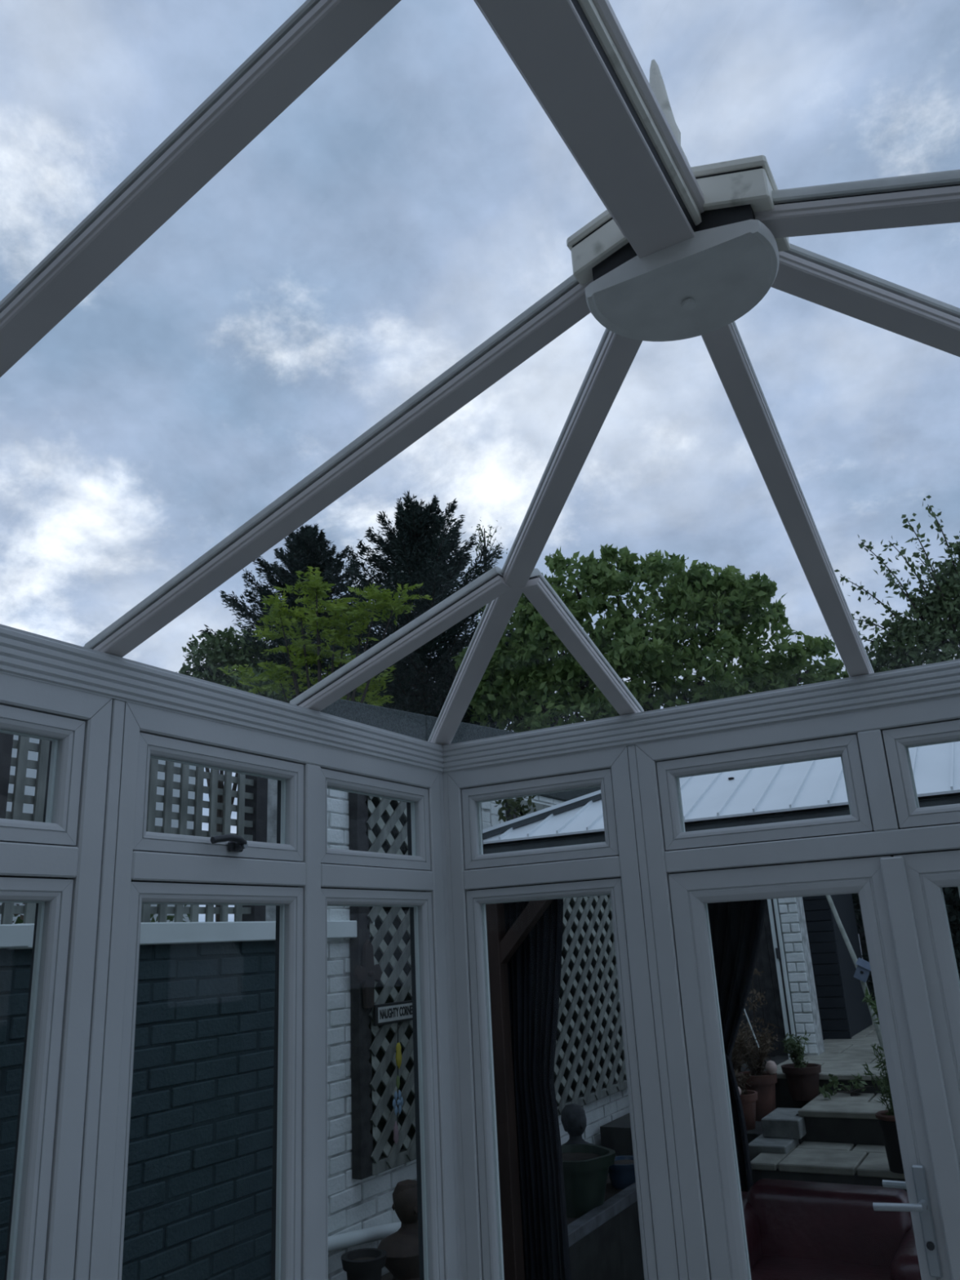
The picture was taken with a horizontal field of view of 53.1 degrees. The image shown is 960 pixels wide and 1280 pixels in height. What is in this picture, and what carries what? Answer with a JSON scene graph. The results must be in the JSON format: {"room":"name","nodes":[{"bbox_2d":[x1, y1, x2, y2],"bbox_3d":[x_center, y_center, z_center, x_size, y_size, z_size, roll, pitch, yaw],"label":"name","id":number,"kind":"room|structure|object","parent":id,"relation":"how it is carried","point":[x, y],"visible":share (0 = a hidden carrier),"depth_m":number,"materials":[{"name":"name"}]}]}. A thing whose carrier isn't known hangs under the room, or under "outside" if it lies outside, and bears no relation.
{"room":"sunroom","nodes":[
{"label":"sunroom","id":0,"kind":"room"},
{"bbox_2d":[0,623,443,773],"bbox_3d":[-1.163,-0.069,1.549,0.100,0.094,4.190,-13,-20,28],"label":"trim","id":1,"kind":"structure","parent":0,"point":[24,654],"depth_m":2.26,"materials":[{"name":"grey paint"}]},
{"bbox_2d":[0,0,959,745],"bbox_3d":[0.002,-0.764,1.043,2.832,0.838,4.181,-13,-20,28],"label":"roof frame","id":2,"kind":"object","parent":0,"point":[678,251],"visible":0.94,"depth_m":1.58,"materials":[{"name":"grey plastic"}]},
{"bbox_2d":[442,658,959,773],"bbox_3d":[1.049,0.152,2.615,2.670,0.094,0.100,-13,-20,28],"label":"trim","id":3,"kind":"structure","parent":0,"point":[940,680],"depth_m":2.76,"materials":[{"name":"grey paint"}]},
{"bbox_3d":[0.143,1.963,0.174,2.810,0.120,4.170,-13,-20,28],"label":"floor","id":4,"kind":"structure","parent":0,"visible":0},
{"bbox_3d":[-1.068,2.138,0.809,0.100,0.050,4.100,-13,-20,28],"label":"trim","id":5,"kind":"structure","parent":4,"relation":"on","visible":0},
{"bbox_2d":[0,672,112,1279],"bbox_3d":[-1.086,1.055,1.213,0.070,2.258,1.281,-13,-20,28],"label":"window","id":6,"kind":"structure","parent":5,"relation":"on","point":[54,864],"depth_m":1.84,"materials":[{"name":"grey paint"}]},
{"bbox_2d":[73,698,124,1279],"bbox_3d":[-0.752,1.211,1.761,0.060,2.258,0.030,-13,-20,28],"label":"trim","id":7,"kind":"structure","parent":5,"relation":"on","point":[86,1199],"depth_m":1.90,"materials":[{"name":"grey paint"}]},
{"bbox_2d":[88,702,457,1279],"bbox_3d":[-0.412,1.365,2.302,0.106,2.258,1.280,-13,-20,28],"label":"window","id":8,"kind":"structure","parent":5,"relation":"on","point":[298,874],"depth_m":2.39,"materials":[{"name":"grey paint"}]},
{"bbox_3d":[1.165,2.370,1.912,2.810,0.050,0.100,-13,-20,28],"label":"trim","id":9,"kind":"structure","parent":4,"relation":"on","visible":0},
{"bbox_2d":[439,773,467,1279],"bbox_3d":[-0.078,1.530,2.878,0.087,2.258,0.091,-13,-20,28],"label":"trim","id":10,"kind":"structure","parent":9,"relation":"on","point":[446,846],"depth_m":2.94,"materials":[{"name":"grey paint"}]},
{"bbox_2d":[447,746,679,1279],"bbox_3d":[0.240,1.463,2.720,0.634,2.258,0.070,-13,-20,28],"label":"window","id":11,"kind":"structure","parent":9,"relation":"on","point":[611,867],"depth_m":2.86,"materials":[{"name":"grey paint"}]},
{"bbox_2d":[627,745,688,1279],"bbox_3d":[0.524,1.398,2.562,0.024,2.258,0.060,-13,-20,28],"label":"trim","id":12,"kind":"structure","parent":9,"relation":"on","point":[643,869],"depth_m":2.64,"materials":[{"name":"grey paint"}]},
{"bbox_2d":[635,695,959,1279],"bbox_3d":[1.107,1.285,2.254,1.310,2.288,0.180,-13,-20,28],"label":"door","id":13,"kind":"structure","parent":9,"relation":"on","point":[899,855],"depth_m":2.50,"materials":[{"name":"grey paint"}]},
{"label":"outside","id":14,"kind":"structure","parent":0,"visible":0},
{"bbox_3d":[7.496,6.377,14.931,60.000,0.240,50.000,-13,-20,28],"label":"ground","id":15,"kind":"structure","parent":14,"visible":0},
{"bbox_2d":[1,902,35,922],"bbox_3d":[-1.842,1.758,3.180,0.505,2.285,1.178,-13,-20,28],"label":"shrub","id":16,"kind":"object","parent":15,"relation":"on","point":[21,916],"visible":0.03,"depth_m":3.79,"materials":[{"name":"green plant"}]},
{"bbox_2d":[0,734,195,924],"bbox_3d":[-4.481,1.885,5.029,1.600,3.540,6.800,-13,-20,28],"label":"building","id":17,"kind":"structure","parent":15,"relation":"on","point":[31,773],"depth_m":7.42,"materials":[{"name":"grey"}]},
{"bbox_2d":[13,904,190,924],"bbox_3d":[-1.931,2.223,4.430,0.717,2.163,1.533,-13,-20,28],"label":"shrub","id":18,"kind":"object","parent":15,"relation":"on","point":[170,917],"visible":0.02,"depth_m":4.99,"materials":[{"name":"green plant"}]},
{"bbox_2d":[175,622,302,921],"bbox_3d":[-2.841,2.525,11.194,1.727,5.762,1.052,-13,-20,28],"label":"leafy tree","id":19,"kind":"object","parent":15,"relation":"on","point":[217,657],"visible":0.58,"depth_m":11.80,"materials":[{"name":"green plant"}]},
{"bbox_2d":[185,523,436,716],"bbox_3d":[-2.258,2.019,12.977,3.863,7.738,4.040,-8,-18,16],"label":"conifer tree","id":20,"kind":"object","parent":15,"relation":"on","point":[307,548],"visible":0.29,"depth_m":13.33,"materials":[{"name":"green plant"}]},
{"bbox_2d":[0,698,629,1279],"bbox_3d":[-0.438,1.687,4.941,0.351,3.539,13.200,-13,-20,28],"label":"wall","id":21,"kind":"structure","parent":15,"relation":"on","point":[199,1182],"depth_m":3.63,"materials":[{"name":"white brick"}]},
{"bbox_2d":[0,732,267,924],"bbox_3d":[-1.629,0.489,3.218,0.070,0.900,2.600,-13,-20,28],"label":"fence","id":22,"kind":"object","parent":21,"relation":"on","point":[251,807],"visible":0.19,"depth_m":3.85,"materials":[{"name":"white wood"}]},
{"bbox_2d":[328,1221,401,1252],"bbox_3d":[-0.398,2.626,4.259,0.056,0.250,1.457,-13,-20,28],"label":"drain pipe","id":23,"kind":"object","parent":21,"relation":"attached to","point":[338,1242],"visible":0.37,"depth_m":4.06,"materials":[{"name":"white plastic"}]},
{"bbox_2d":[348,792,416,1179],"bbox_3d":[-0.329,1.498,4.877,0.067,2.010,0.998,-13,-20,28],"label":"trellis","id":24,"kind":"object","parent":21,"relation":"attached to","point":[376,824],"visible":0.23,"depth_m":4.50,"materials":[{"name":"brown wood"}]},
{"bbox_2d":[353,940,382,1008],"bbox_3d":[-0.506,1.538,4.424,0.046,0.298,0.197,-13,-20,28],"label":"iron cross","id":25,"kind":"object","parent":24,"relation":"attached to","point":[366,974],"visible":1,"depth_m":4.41,"materials":[{"name":"black metal"}]},
{"bbox_2d":[373,1000,412,1026],"bbox_3d":[-0.397,1.759,4.536,0.019,0.090,0.340,-13,-20,28],"label":"sign","id":26,"kind":"object","parent":24,"relation":"attached to","point":[400,1011],"visible":0.84,"depth_m":4.50,"materials":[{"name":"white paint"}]},
{"bbox_2d":[392,1021,403,1144],"bbox_3d":[-0.381,2.026,4.408,0.028,0.515,0.084,-13,-20,28],"label":"hanging ornament","id":27,"kind":"object","parent":24,"relation":"hanging from","point":[398,1054],"visible":1,"depth_m":4.39,"materials":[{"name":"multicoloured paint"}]},
{"bbox_2d":[396,1098,400,1106],"bbox_3d":[-0.371,2.109,4.378,0.014,0.028,0.024,-13,-20,28],"label":"flower","id":28,"kind":"object","parent":27,"relation":"on","point":[398,1102],"depth_m":4.37,"materials":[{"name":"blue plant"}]},
{"bbox_2d":[505,798,627,1115],"bbox_3d":[0.630,2.074,6.426,0.067,1.870,1.585,-13,-20,28],"label":"trellis","id":29,"kind":"object","parent":21,"relation":"attached to","point":[589,1061],"visible":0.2,"depth_m":6.43,"materials":[{"name":"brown wood"}]},
{"bbox_2d":[217,566,432,706],"bbox_3d":[-1.323,1.839,8.360,1.992,5.206,0.919,-3,-18,0],"label":"feathery tree","id":30,"kind":"object","parent":15,"relation":"on","point":[357,612],"visible":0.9,"depth_m":8.94,"materials":[{"name":"green plant"}]},
{"bbox_2d":[283,490,567,731],"bbox_3d":[-0.617,1.772,12.245,3.832,7.601,3.211,3,-19,-19],"label":"conifer tree","id":31,"kind":"object","parent":15,"relation":"on","point":[419,545],"visible":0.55,"depth_m":12.25,"materials":[{"name":"green plant"}]},
{"bbox_2d":[371,622,586,728],"bbox_3d":[-0.186,2.732,12.978,3.887,6.178,1.947,-14,-21,31],"label":"leafy tree","id":32,"kind":"object","parent":15,"relation":"on","point":[513,629],"visible":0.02,"depth_m":13.11,"materials":[{"name":"green plant"}]},
{"bbox_2d":[456,520,507,631],"bbox_3d":[0.195,1.995,14.030,1.145,8.173,0.973,-13,-20,28],"label":"tree","id":33,"kind":"object","parent":15,"relation":"on","point":[483,540],"visible":0.19,"depth_m":14.92,"materials":[{"name":"green plant"}]},
{"bbox_2d":[449,543,849,733],"bbox_3d":[2.054,1.760,10.127,4.658,6.094,2.261,-5,-18,6],"label":"broadleaf tree","id":34,"kind":"object","parent":15,"relation":"on","point":[698,597],"visible":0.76,"depth_m":10.47,"materials":[{"name":"green plant"}]},
{"bbox_2d":[600,1016,906,1191],"bbox_3d":[3.429,3.683,7.656,3.050,0.908,6.464,-13,-20,28],"label":"steps","id":35,"kind":"structure","parent":15,"relation":"on","point":[843,1142],"depth_m":5.60,"materials":[{"name":"stone"}]},
{"bbox_2d":[731,1020,758,1081],"bbox_3d":[1.734,2.896,6.539,0.342,0.584,0.434,-19,-23,40],"label":"plant","id":36,"kind":"object","parent":35,"relation":"on","point":[736,1063],"visible":0.27,"depth_m":6.50,"materials":[{"name":"plant"}]},
{"bbox_2d":[733,1068,757,1129],"bbox_3d":[1.609,2.852,5.988,0.239,0.347,0.246,-13,-20,28],"label":"terracotta pot","id":37,"kind":"object","parent":35,"relation":"on","point":[748,1098],"visible":0.3,"depth_m":5.91,"materials":[{"name":"ceramic"}]},
{"bbox_2d":[743,1008,759,1048],"bbox_3d":[1.899,2.681,6.827,0.140,0.493,0.012,-5,-18,6],"label":"cane","id":38,"kind":"object","parent":35,"relation":"on","point":[753,1034],"visible":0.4,"depth_m":6.80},
{"bbox_2d":[734,1022,778,1121],"bbox_3d":[1.823,2.807,6.270,0.341,0.582,0.260,-6,-18,9],"label":"terracotta pot","id":39,"kind":"object","parent":35,"relation":"on","point":[763,1082],"visible":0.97,"depth_m":6.24,"materials":[{"name":"ceramic"}]},
{"bbox_2d":[765,1060,777,1074],"bbox_3d":[1.880,2.759,6.198,0.072,0.084,0.070,-13,-20,28],"label":"decorative ball","id":40,"kind":"object","parent":39,"relation":"on","point":[771,1066],"visible":1,"depth_m":6.17,"materials":[{"name":"beige stone"}]},
{"bbox_2d":[736,968,777,1066],"bbox_3d":[1.919,2.758,6.979,0.433,0.709,0.388,-13,-20,28],"label":"dry shrub","id":41,"kind":"object","parent":35,"relation":"on","point":[753,1007],"visible":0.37,"depth_m":6.97,"materials":[{"name":"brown plant"}]},
{"bbox_2d":[732,899,788,1057],"bbox_3d":[2.065,2.485,7.978,0.835,1.800,0.020,-13,-20,28],"label":"fence","id":42,"kind":"object","parent":35,"relation":"on","point":[771,1012],"visible":0.07,"depth_m":7.73,"materials":[{"name":"brown wood"}]},
{"bbox_2d":[748,1133,799,1161],"bbox_3d":[1.713,2.949,5.572,0.220,0.100,0.400,-13,-20,28],"label":"concrete block","id":43,"kind":"object","parent":35,"relation":"on","point":[760,1144],"visible":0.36,"depth_m":5.45,"materials":[{"name":"grey concrete"}]},
{"bbox_2d":[760,1107,806,1138],"bbox_3d":[1.853,2.899,5.766,0.220,0.100,0.400,-13,-20,28],"label":"concrete block","id":44,"kind":"object","parent":43,"relation":"on","point":[781,1122],"visible":0.8,"depth_m":5.62,"materials":[{"name":"grey concrete"}]},
{"bbox_2d":[767,897,824,1058],"bbox_3d":[2.453,2.438,7.562,0.220,1.600,0.288,-13,-20,28],"label":"brick pier","id":45,"kind":"structure","parent":35,"relation":"on","point":[797,986],"depth_m":7.43,"materials":[{"name":"white brick"}]},
{"bbox_2d":[781,1030,821,1101],"bbox_3d":[2.105,2.789,6.303,0.254,0.408,0.261,-13,-20,28],"label":"terracotta pot","id":46,"kind":"object","parent":35,"relation":"on","point":[802,1077],"visible":1,"depth_m":6.22,"materials":[{"name":"ceramic"}]},
{"bbox_2d":[802,893,872,1039],"bbox_3d":[2.958,2.629,9.178,1.170,2.160,1.500,-13,-20,28],"label":"garden shed","id":47,"kind":"object","parent":35,"relation":"on","point":[843,1014],"visible":0.21,"depth_m":8.43,"materials":[{"name":"blue paint"}]},
{"bbox_2d":[818,1072,887,1099],"bbox_3d":[2.338,2.825,6.083,0.453,0.135,0.231,-1,-18,-6],"label":"plant","id":48,"kind":"object","parent":35,"relation":"on","point":[834,1079],"visible":0.91,"depth_m":6.07,"materials":[{"name":"green plant"}]},
{"bbox_2d":[826,894,884,1049],"bbox_3d":[2.912,2.538,7.475,0.048,1.198,0.308,14,-24,-43],"label":"wooden stake","id":49,"kind":"object","parent":35,"relation":"on","point":[877,1029],"visible":0.57,"depth_m":7.49,"materials":[{"name":"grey wood"}]},
{"bbox_2d":[853,957,871,982],"bbox_3d":[2.949,2.532,7.375,0.164,0.182,0.090,-13,-20,28],"label":"box","id":50,"kind":"object","parent":49,"relation":"attached to","point":[863,970],"visible":0.93,"depth_m":7.36,"materials":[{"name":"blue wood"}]},
{"bbox_2d":[862,986,879,1026],"bbox_3d":[3.065,2.777,6.999,0.478,0.510,0.422,1,-18,-12],"label":"plant","id":51,"kind":"object","parent":35,"relation":"on","point":[868,999],"visible":0.04,"depth_m":7.09,"materials":[{"name":"green plant"}]},
{"bbox_2d":[861,1041,904,1173],"bbox_3d":[2.142,2.390,4.964,0.278,0.624,0.231,11,-22,-37],"label":"pot","id":52,"kind":"object","parent":35,"relation":"on","point":[886,1120],"visible":0.48,"depth_m":4.89,"materials":[{"name":"black"}]},
{"bbox_2d":[834,495,959,672],"bbox_3d":[4.037,1.344,7.599,1.903,5.158,0.990,-4,-18,3],"label":"tree","id":53,"kind":"object","parent":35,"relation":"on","point":[932,634],"visible":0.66,"depth_m":8.00,"materials":[{"name":"green plant"}]},
{"bbox_2d":[851,886,959,999],"bbox_3d":[5.155,2.628,9.829,3.045,2.428,1.553,-13,-20,28],"label":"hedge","id":54,"kind":"object","parent":35,"relation":"on","point":[951,895],"visible":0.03,"depth_m":9.76,"materials":[{"name":"green plant"}]},
{"bbox_2d":[857,921,958,1000],"bbox_3d":[5.657,2.857,10.327,4.645,2.150,0.020,-13,-20,28],"label":"fence","id":55,"kind":"object","parent":35,"relation":"on","point":[863,944],"visible":0.02,"depth_m":10.92,"materials":[{"name":"brown wood"}]},
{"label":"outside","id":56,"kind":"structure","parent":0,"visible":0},
{"bbox_3d":[2.937,2.677,2.784,7.193,0.215,3.250,-13,-20,28],"label":"patio","id":57,"kind":"object","parent":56,"visible":0},
{"bbox_2d":[381,1173,644,1279],"bbox_3d":[0.078,3.031,4.398,0.588,0.500,3.150,-13,-20,28],"label":"raised bed","id":58,"kind":"object","parent":57,"relation":"on","point":[605,1242],"visible":0.15,"depth_m":4.87,"materials":[{"name":"stone"}]},
{"bbox_2d":[341,1248,386,1279],"bbox_3d":[-0.454,2.531,3.774,0.182,0.200,0.182,-13,-20,28],"label":"pot","id":59,"kind":"object","parent":58,"relation":"on","point":[362,1264],"visible":1,"depth_m":3.75,"materials":[{"name":"black ceramic"}]},
{"bbox_2d":[377,1179,419,1279],"bbox_3d":[-0.294,2.492,4.025,0.284,0.409,0.232,6,-19,-25],"label":"bust","id":60,"kind":"object","parent":58,"relation":"on","point":[402,1246],"visible":0.72,"depth_m":3.97,"materials":[{"name":"black stone"}]},
{"bbox_2d":[494,795,536,822],"bbox_3d":[0.248,1.921,5.376,0.310,2.263,0.466,-16,-22,36],"label":"climbing ivy","id":61,"kind":"object","parent":58,"relation":"on","point":[516,804],"visible":0.07,"depth_m":5.69,"materials":[{"name":"green plant"}]},
{"bbox_2d":[560,1103,593,1145],"bbox_3d":[0.560,2.931,5.584,0.293,0.428,0.240,6,-19,-25],"label":"bust","id":62,"kind":"object","parent":58,"relation":"on","point":[573,1117],"visible":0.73,"depth_m":5.57,"materials":[{"name":"grey stone"}]},
{"bbox_2d":[560,1143,615,1217],"bbox_3d":[0.497,2.854,5.069,0.456,0.270,0.451,-13,-20,28],"label":"glazed pot","id":63,"kind":"object","parent":58,"relation":"on","point":[585,1166],"visible":0.56,"depth_m":4.92,"materials":[{"name":"ceramic"}]},
{"bbox_2d":[608,1155,635,1189],"bbox_3d":[0.827,3.040,5.477,0.252,0.130,0.252,-13,-20,28],"label":"glazed pot","id":64,"kind":"object","parent":58,"relation":"on","point":[622,1173],"visible":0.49,"depth_m":5.40,"materials":[{"name":"ceramic"}]},
{"bbox_2d":[482,741,959,1279],"bbox_3d":[2.302,1.595,3.996,4.256,2.642,1.976,-13,-20,28],"label":"gazebo","id":65,"kind":"object","parent":57,"relation":"on","point":[815,788],"visible":0.27,"depth_m":4.15,"materials":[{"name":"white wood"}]},
{"bbox_2d":[503,898,571,1279],"bbox_3d":[0.289,2.066,4.154,0.352,2.030,0.065,-13,-20,28],"label":"curtain","id":66,"kind":"object","parent":65,"relation":"hanging from","point":[534,970],"visible":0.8,"depth_m":4.19,"materials":[{"name":"black fabric"}]},
{"bbox_2d":[706,899,766,1191],"bbox_3d":[1.362,2.372,5.299,0.808,2.030,0.110,-13,-20,28],"label":"curtain","id":67,"kind":"object","parent":65,"relation":"hanging from","point":[735,926],"visible":0.2,"depth_m":5.39,"materials":[{"name":"black fabric"}]},
{"bbox_2d":[741,1178,921,1279],"bbox_3d":[1.414,2.630,3.873,0.980,0.687,0.720,-13,-20,28],"label":"leather sofa","id":68,"kind":"object","parent":57,"relation":"on","point":[795,1229],"visible":0.56,"depth_m":3.96,"materials":[{"name":"red leather"}]},
{"bbox_2d":[750,1254,890,1279],"bbox_3d":[1.383,2.569,3.819,0.600,0.120,0.530,-13,-20,28],"label":"seat cushion","id":69,"kind":"object","parent":68,"relation":"on","point":[762,1267],"depth_m":3.84,"materials":[{"name":"red leather"}]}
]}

